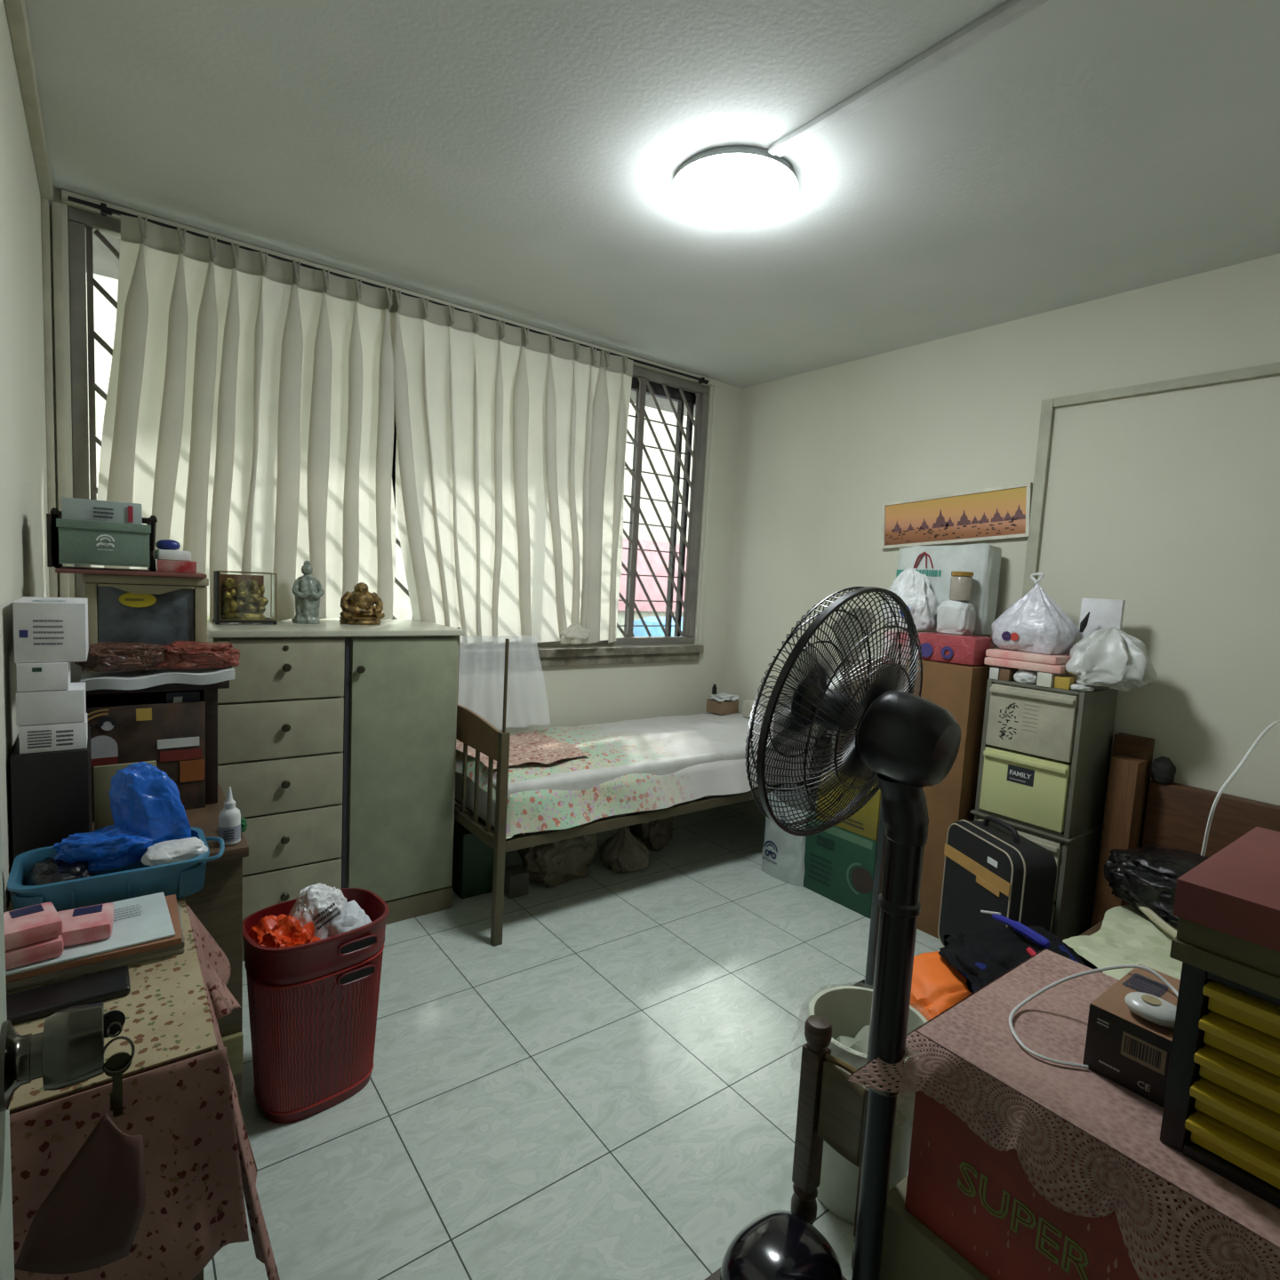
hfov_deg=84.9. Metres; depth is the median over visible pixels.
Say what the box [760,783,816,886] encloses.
shopping bag
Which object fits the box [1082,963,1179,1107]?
device box
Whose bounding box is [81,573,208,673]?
drawer box
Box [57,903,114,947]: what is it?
packet
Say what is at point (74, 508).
box
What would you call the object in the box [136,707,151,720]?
price card
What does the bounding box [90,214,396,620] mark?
curtain
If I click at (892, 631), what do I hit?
packet
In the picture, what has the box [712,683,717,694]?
bottle
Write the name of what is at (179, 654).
snack packet
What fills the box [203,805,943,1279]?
floor
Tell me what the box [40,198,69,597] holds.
trim
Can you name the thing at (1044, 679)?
box
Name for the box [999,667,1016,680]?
box
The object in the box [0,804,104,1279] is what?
door
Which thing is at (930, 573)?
print
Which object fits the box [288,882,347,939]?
plastic bag
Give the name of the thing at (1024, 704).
print
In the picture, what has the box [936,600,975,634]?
box
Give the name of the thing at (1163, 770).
pouch
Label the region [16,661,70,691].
carton
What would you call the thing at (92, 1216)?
key
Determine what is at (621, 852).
bag
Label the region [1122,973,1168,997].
print
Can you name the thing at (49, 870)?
plastic bag
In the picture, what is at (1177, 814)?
headboard
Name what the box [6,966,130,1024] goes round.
phone case
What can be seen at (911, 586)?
bag
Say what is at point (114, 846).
plastic bag
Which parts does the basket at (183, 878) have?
handle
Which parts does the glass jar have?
lid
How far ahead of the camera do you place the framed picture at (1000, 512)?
3.11 m
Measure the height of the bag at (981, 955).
0.062 m
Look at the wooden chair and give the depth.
1.26 m
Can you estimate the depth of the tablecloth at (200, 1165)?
0.88 m
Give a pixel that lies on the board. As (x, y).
(102, 774)
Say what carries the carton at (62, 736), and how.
on the hutch
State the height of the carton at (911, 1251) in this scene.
0.394 m
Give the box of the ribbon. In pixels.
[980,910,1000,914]
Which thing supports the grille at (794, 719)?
attached to the fan
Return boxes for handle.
[913,551,933,567]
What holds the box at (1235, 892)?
on the box at (1251, 954)
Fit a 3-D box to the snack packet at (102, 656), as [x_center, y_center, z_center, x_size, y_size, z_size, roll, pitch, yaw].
[-1.226,0.036,1.658,0.185,0.061,0.123,-1,6,-37]
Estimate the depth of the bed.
2.68 m
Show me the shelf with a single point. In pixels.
(76, 672)
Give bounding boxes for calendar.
[86,701,205,822]
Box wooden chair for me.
[704,1015,897,1279]
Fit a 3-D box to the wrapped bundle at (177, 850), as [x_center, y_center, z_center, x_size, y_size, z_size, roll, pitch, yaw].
[-0.867,0.397,1.307,0.073,0.037,0.104,8,7,43]
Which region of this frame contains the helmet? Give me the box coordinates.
[719,1209,842,1279]
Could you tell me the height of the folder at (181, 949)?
0.008 m
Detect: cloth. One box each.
[80,666,234,691]
[240,815,247,831]
[456,731,588,768]
[1062,904,1182,980]
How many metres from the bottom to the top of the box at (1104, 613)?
0.155 m
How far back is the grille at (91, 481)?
2.40 m
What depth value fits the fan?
1.04 m
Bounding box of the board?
[93,760,156,830]
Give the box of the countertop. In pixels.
[207,618,464,637]
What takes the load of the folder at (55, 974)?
on the folder at (181, 949)
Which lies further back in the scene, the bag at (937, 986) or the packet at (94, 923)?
the bag at (937, 986)
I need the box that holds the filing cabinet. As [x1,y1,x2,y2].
[970,678,1118,940]
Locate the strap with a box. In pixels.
[1026,947,1036,956]
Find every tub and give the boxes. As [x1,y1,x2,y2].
[742,699,767,720]
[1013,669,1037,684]
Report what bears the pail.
on the floor
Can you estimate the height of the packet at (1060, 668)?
0.030 m
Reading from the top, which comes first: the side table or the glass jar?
the glass jar
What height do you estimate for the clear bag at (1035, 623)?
0.301 m
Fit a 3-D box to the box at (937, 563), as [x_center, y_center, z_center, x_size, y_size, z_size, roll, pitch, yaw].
[1.340,-0.232,3.080,0.160,0.375,0.433,-1,6,-37]
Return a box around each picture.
[851,867,872,893]
[881,482,1032,549]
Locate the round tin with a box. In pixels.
[155,539,180,550]
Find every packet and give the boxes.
[3,902,63,951]
[4,935,63,970]
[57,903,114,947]
[74,641,166,671]
[156,640,239,669]
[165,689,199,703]
[882,630,919,668]
[917,632,995,665]
[984,656,1066,673]
[985,648,1071,664]
[1070,683,1094,691]
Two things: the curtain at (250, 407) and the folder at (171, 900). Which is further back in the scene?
the curtain at (250, 407)
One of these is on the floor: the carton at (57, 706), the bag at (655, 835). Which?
the bag at (655, 835)
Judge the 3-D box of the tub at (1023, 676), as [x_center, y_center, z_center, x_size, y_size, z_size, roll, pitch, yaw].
[1.443,0.137,2.615,0.056,0.050,0.084,-1,6,-37]
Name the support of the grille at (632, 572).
attached to the window at (81, 222)
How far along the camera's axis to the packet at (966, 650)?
2.78 m
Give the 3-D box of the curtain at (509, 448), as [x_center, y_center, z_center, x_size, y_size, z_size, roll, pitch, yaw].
[-0.561,-0.706,3.277,1.280,1.467,0.099,-1,6,-37]
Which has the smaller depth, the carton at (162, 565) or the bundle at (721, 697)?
the carton at (162, 565)
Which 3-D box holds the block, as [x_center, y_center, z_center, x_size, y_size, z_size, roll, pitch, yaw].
[-0.540,1.041,3.011,0.090,0.100,0.090,-1,6,-37]
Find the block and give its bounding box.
[504,864,528,899]
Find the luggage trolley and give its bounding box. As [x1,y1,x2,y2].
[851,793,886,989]
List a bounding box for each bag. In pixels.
[24,856,95,886]
[52,824,156,871]
[108,761,191,844]
[248,913,320,991]
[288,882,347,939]
[516,830,597,887]
[599,826,649,872]
[626,810,672,851]
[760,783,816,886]
[880,564,937,630]
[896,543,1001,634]
[909,951,972,1022]
[938,925,1103,992]
[991,572,1079,654]
[1065,625,1157,690]
[1103,846,1208,924]
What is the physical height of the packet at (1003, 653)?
0.030 m
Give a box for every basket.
[7,826,224,911]
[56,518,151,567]
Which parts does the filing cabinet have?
drawer, drawer, drawer, drawer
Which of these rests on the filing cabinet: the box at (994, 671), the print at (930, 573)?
the box at (994, 671)
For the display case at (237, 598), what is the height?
0.184 m
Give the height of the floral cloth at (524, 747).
0.014 m
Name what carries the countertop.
on the dresser
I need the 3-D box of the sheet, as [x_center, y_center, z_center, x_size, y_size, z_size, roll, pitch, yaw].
[0.020,0.572,3.400,1.835,0.216,0.803,-1,6,-37]
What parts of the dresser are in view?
drawer, drawer, drawer, knob, knob, knob, knob, knob, drawer, drawer, knob, door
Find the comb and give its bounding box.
[1079,611,1089,632]
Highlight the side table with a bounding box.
[9,1048,212,1279]
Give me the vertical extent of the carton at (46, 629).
0.115 m
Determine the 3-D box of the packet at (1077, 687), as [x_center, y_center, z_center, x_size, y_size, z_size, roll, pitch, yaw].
[1.566,0.168,2.480,0.070,0.023,0.074,-1,6,-37]
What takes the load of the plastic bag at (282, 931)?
in the laundry hamper
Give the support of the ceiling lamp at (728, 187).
attached to the ceiling
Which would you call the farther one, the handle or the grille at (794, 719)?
the handle
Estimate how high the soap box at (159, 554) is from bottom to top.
0.026 m
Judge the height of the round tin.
0.026 m
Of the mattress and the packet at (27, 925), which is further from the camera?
the mattress
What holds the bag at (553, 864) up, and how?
on the floor
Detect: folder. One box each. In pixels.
[5,892,175,975]
[5,894,182,982]
[5,922,184,989]
[6,905,184,991]
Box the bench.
[1079,903,1130,935]
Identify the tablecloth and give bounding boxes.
[6,893,279,1279]
[848,949,1279,1279]
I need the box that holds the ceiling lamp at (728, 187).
[672,145,798,228]
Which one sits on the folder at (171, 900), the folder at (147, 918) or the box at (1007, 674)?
the folder at (147, 918)
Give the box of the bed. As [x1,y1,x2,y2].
[454,627,831,946]
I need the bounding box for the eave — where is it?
[85,232,695,417]
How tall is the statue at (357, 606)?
0.164 m
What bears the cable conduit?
attached to the ceiling
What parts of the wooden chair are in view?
seat, post, panel, moulding, post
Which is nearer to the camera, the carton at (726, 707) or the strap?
the strap
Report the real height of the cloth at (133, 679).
0.040 m
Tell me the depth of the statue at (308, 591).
2.64 m
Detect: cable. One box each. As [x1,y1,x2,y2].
[1008,964,1178,1069]
[1200,720,1279,855]
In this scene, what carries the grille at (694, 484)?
attached to the window at (81, 222)
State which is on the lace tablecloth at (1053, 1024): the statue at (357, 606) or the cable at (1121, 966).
the cable at (1121, 966)
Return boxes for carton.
[12,596,88,663]
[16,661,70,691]
[16,681,86,726]
[18,712,87,753]
[156,559,196,573]
[706,698,738,714]
[803,814,877,918]
[816,770,880,840]
[832,657,906,783]
[880,1176,990,1279]
[904,658,1018,938]
[904,1035,1279,1279]
[1091,755,1146,927]
[1112,732,1154,847]
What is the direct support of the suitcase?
on the floor
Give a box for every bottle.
[218,786,240,845]
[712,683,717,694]
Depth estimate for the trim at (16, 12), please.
1.71 m
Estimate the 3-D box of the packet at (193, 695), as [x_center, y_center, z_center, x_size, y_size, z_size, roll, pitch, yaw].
[-1.128,0.144,1.725,0.070,0.053,0.032,-1,6,-37]
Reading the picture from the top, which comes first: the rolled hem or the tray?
the tray
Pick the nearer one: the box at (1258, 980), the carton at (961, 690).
the box at (1258, 980)
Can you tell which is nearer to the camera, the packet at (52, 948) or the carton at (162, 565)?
the packet at (52, 948)
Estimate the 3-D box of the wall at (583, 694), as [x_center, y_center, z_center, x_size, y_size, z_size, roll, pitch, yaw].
[-0.764,-0.232,3.389,3.200,2.541,0.120,-1,6,-37]
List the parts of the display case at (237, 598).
panel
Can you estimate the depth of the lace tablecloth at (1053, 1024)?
0.95 m
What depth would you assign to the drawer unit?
0.85 m
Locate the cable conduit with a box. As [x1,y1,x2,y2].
[768,0,1048,156]
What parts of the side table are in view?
leg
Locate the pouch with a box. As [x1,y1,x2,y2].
[1151,755,1175,783]
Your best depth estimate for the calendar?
1.66 m
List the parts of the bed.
foot rail, foot panel, foot post, rail, head rail, head post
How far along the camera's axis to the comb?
2.54 m
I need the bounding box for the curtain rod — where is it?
[67,195,709,384]
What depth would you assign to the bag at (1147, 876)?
2.18 m
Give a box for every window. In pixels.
[67,206,709,666]
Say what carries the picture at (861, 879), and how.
attached to the carton at (839, 862)
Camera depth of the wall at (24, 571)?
1.55 m
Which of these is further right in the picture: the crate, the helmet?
the helmet
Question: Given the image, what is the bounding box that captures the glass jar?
[949,571,973,601]
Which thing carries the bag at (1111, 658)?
on the filing cabinet
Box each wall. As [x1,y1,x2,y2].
[0,0,49,912]
[41,188,742,839]
[715,253,1279,927]
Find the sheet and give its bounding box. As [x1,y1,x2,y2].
[455,712,820,839]
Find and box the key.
[14,1009,145,1273]
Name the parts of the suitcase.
name plate, handle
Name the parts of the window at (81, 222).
casement frame, sill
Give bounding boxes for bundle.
[140,837,207,866]
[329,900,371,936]
[709,692,739,701]
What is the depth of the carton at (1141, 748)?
2.54 m
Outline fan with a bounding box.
[744,586,960,1279]
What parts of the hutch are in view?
panel, panel, rail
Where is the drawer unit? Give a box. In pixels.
[1160,961,1279,1208]
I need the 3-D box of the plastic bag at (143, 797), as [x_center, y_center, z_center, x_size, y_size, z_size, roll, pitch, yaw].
[-0.941,0.324,1.347,0.129,0.184,0.089,-1,6,-37]
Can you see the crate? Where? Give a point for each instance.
(472, 858)
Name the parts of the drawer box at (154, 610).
drawer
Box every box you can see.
[61,496,142,524]
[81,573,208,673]
[154,549,191,560]
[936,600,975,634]
[989,666,1006,679]
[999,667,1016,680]
[1036,672,1058,687]
[1054,675,1076,689]
[1077,598,1125,639]
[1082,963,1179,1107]
[1169,936,1279,999]
[1172,826,1279,951]
[1176,917,1279,976]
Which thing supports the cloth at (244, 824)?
on the hutch
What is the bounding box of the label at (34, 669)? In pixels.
[32,667,41,671]
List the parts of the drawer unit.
drawer, drawer, drawer, drawer, drawer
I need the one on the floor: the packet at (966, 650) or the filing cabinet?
the filing cabinet
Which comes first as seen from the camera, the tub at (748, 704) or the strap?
the strap
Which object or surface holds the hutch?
on the floor
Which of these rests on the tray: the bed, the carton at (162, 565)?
the carton at (162, 565)
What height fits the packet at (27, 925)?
0.028 m
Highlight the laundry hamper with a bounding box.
[242,888,389,1123]
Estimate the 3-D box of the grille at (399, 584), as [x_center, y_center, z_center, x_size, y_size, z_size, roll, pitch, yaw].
[-1.207,-0.702,2.958,0.588,1.418,0.016,-1,6,-37]
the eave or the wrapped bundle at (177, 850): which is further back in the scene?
the eave
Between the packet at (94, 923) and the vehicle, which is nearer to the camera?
the packet at (94, 923)
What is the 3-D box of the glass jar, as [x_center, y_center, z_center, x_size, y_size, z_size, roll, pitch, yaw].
[1.323,-0.221,2.881,0.084,0.120,0.084,-1,6,-37]
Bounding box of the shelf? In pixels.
[70,661,229,695]
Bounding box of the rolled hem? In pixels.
[1138,906,1176,938]
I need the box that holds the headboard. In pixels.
[1141,779,1279,857]
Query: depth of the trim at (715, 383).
3.39 m
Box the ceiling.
[24,0,1279,388]
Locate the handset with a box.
[1124,992,1176,1027]
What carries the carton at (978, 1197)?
on the carton at (911, 1251)
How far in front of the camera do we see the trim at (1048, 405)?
2.80 m
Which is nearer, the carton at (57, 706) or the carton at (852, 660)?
the carton at (57, 706)
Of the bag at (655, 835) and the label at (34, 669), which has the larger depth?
the bag at (655, 835)
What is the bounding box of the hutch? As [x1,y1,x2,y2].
[9,661,248,1112]
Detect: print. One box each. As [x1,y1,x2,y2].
[896,569,941,577]
[920,642,932,656]
[940,646,952,658]
[1021,704,1038,732]
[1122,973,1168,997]
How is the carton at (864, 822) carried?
on the carton at (839, 862)
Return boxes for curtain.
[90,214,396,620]
[391,288,633,644]
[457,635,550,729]
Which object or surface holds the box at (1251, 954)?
on the box at (1258, 980)
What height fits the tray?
0.010 m
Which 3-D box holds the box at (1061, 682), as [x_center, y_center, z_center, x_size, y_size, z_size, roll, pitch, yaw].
[1.533,0.154,2.521,0.060,0.042,0.050,-1,6,-37]
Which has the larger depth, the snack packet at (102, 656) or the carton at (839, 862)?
the carton at (839, 862)
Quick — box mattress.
[454,736,815,826]
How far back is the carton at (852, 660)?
3.12 m
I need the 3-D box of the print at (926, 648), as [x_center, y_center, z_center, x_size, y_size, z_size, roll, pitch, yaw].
[1.170,0.041,2.862,0.001,0.059,0.060,-1,6,-37]
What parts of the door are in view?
knob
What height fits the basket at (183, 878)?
0.088 m
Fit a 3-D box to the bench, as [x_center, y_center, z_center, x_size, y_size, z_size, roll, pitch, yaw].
[1.543,1.107,1.965,0.840,0.380,0.540,-1,6,-37]
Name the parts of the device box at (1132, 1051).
panel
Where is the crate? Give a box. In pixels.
[451,811,494,899]
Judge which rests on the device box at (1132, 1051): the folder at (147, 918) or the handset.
the handset
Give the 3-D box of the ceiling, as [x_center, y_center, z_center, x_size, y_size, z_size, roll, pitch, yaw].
[0.600,-1.325,1.488,3.600,0.120,4.806,-1,6,-37]
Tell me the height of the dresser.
1.141 m
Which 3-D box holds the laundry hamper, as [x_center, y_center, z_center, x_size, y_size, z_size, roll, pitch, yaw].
[-0.848,0.946,1.832,0.341,0.468,0.272,-1,6,-37]
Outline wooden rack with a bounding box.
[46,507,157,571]
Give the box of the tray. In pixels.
[55,566,207,577]
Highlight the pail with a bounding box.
[808,985,927,1223]
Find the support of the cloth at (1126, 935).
on the bench
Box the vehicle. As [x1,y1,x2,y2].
[632,616,682,636]
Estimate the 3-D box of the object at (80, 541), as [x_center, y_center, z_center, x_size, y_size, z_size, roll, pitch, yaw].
[-1.353,-0.243,1.769,0.181,0.105,0.209,-1,6,-37]
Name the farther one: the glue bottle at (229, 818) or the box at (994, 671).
the box at (994, 671)
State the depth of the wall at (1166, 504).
2.70 m
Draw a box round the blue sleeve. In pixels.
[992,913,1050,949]
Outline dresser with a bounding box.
[207,618,464,960]
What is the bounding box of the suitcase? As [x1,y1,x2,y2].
[937,816,1056,947]
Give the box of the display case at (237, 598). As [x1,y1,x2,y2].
[212,570,277,623]
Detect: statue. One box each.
[291,560,324,623]
[339,582,384,624]
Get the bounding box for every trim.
[3,0,53,199]
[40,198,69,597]
[61,189,719,655]
[1017,362,1279,671]
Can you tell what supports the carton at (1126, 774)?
on the floor
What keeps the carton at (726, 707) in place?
on the sheet
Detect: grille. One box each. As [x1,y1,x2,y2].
[85,226,273,618]
[391,536,409,619]
[616,376,643,637]
[630,377,699,637]
[744,586,910,829]
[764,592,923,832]
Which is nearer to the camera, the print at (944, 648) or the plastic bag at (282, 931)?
the plastic bag at (282, 931)

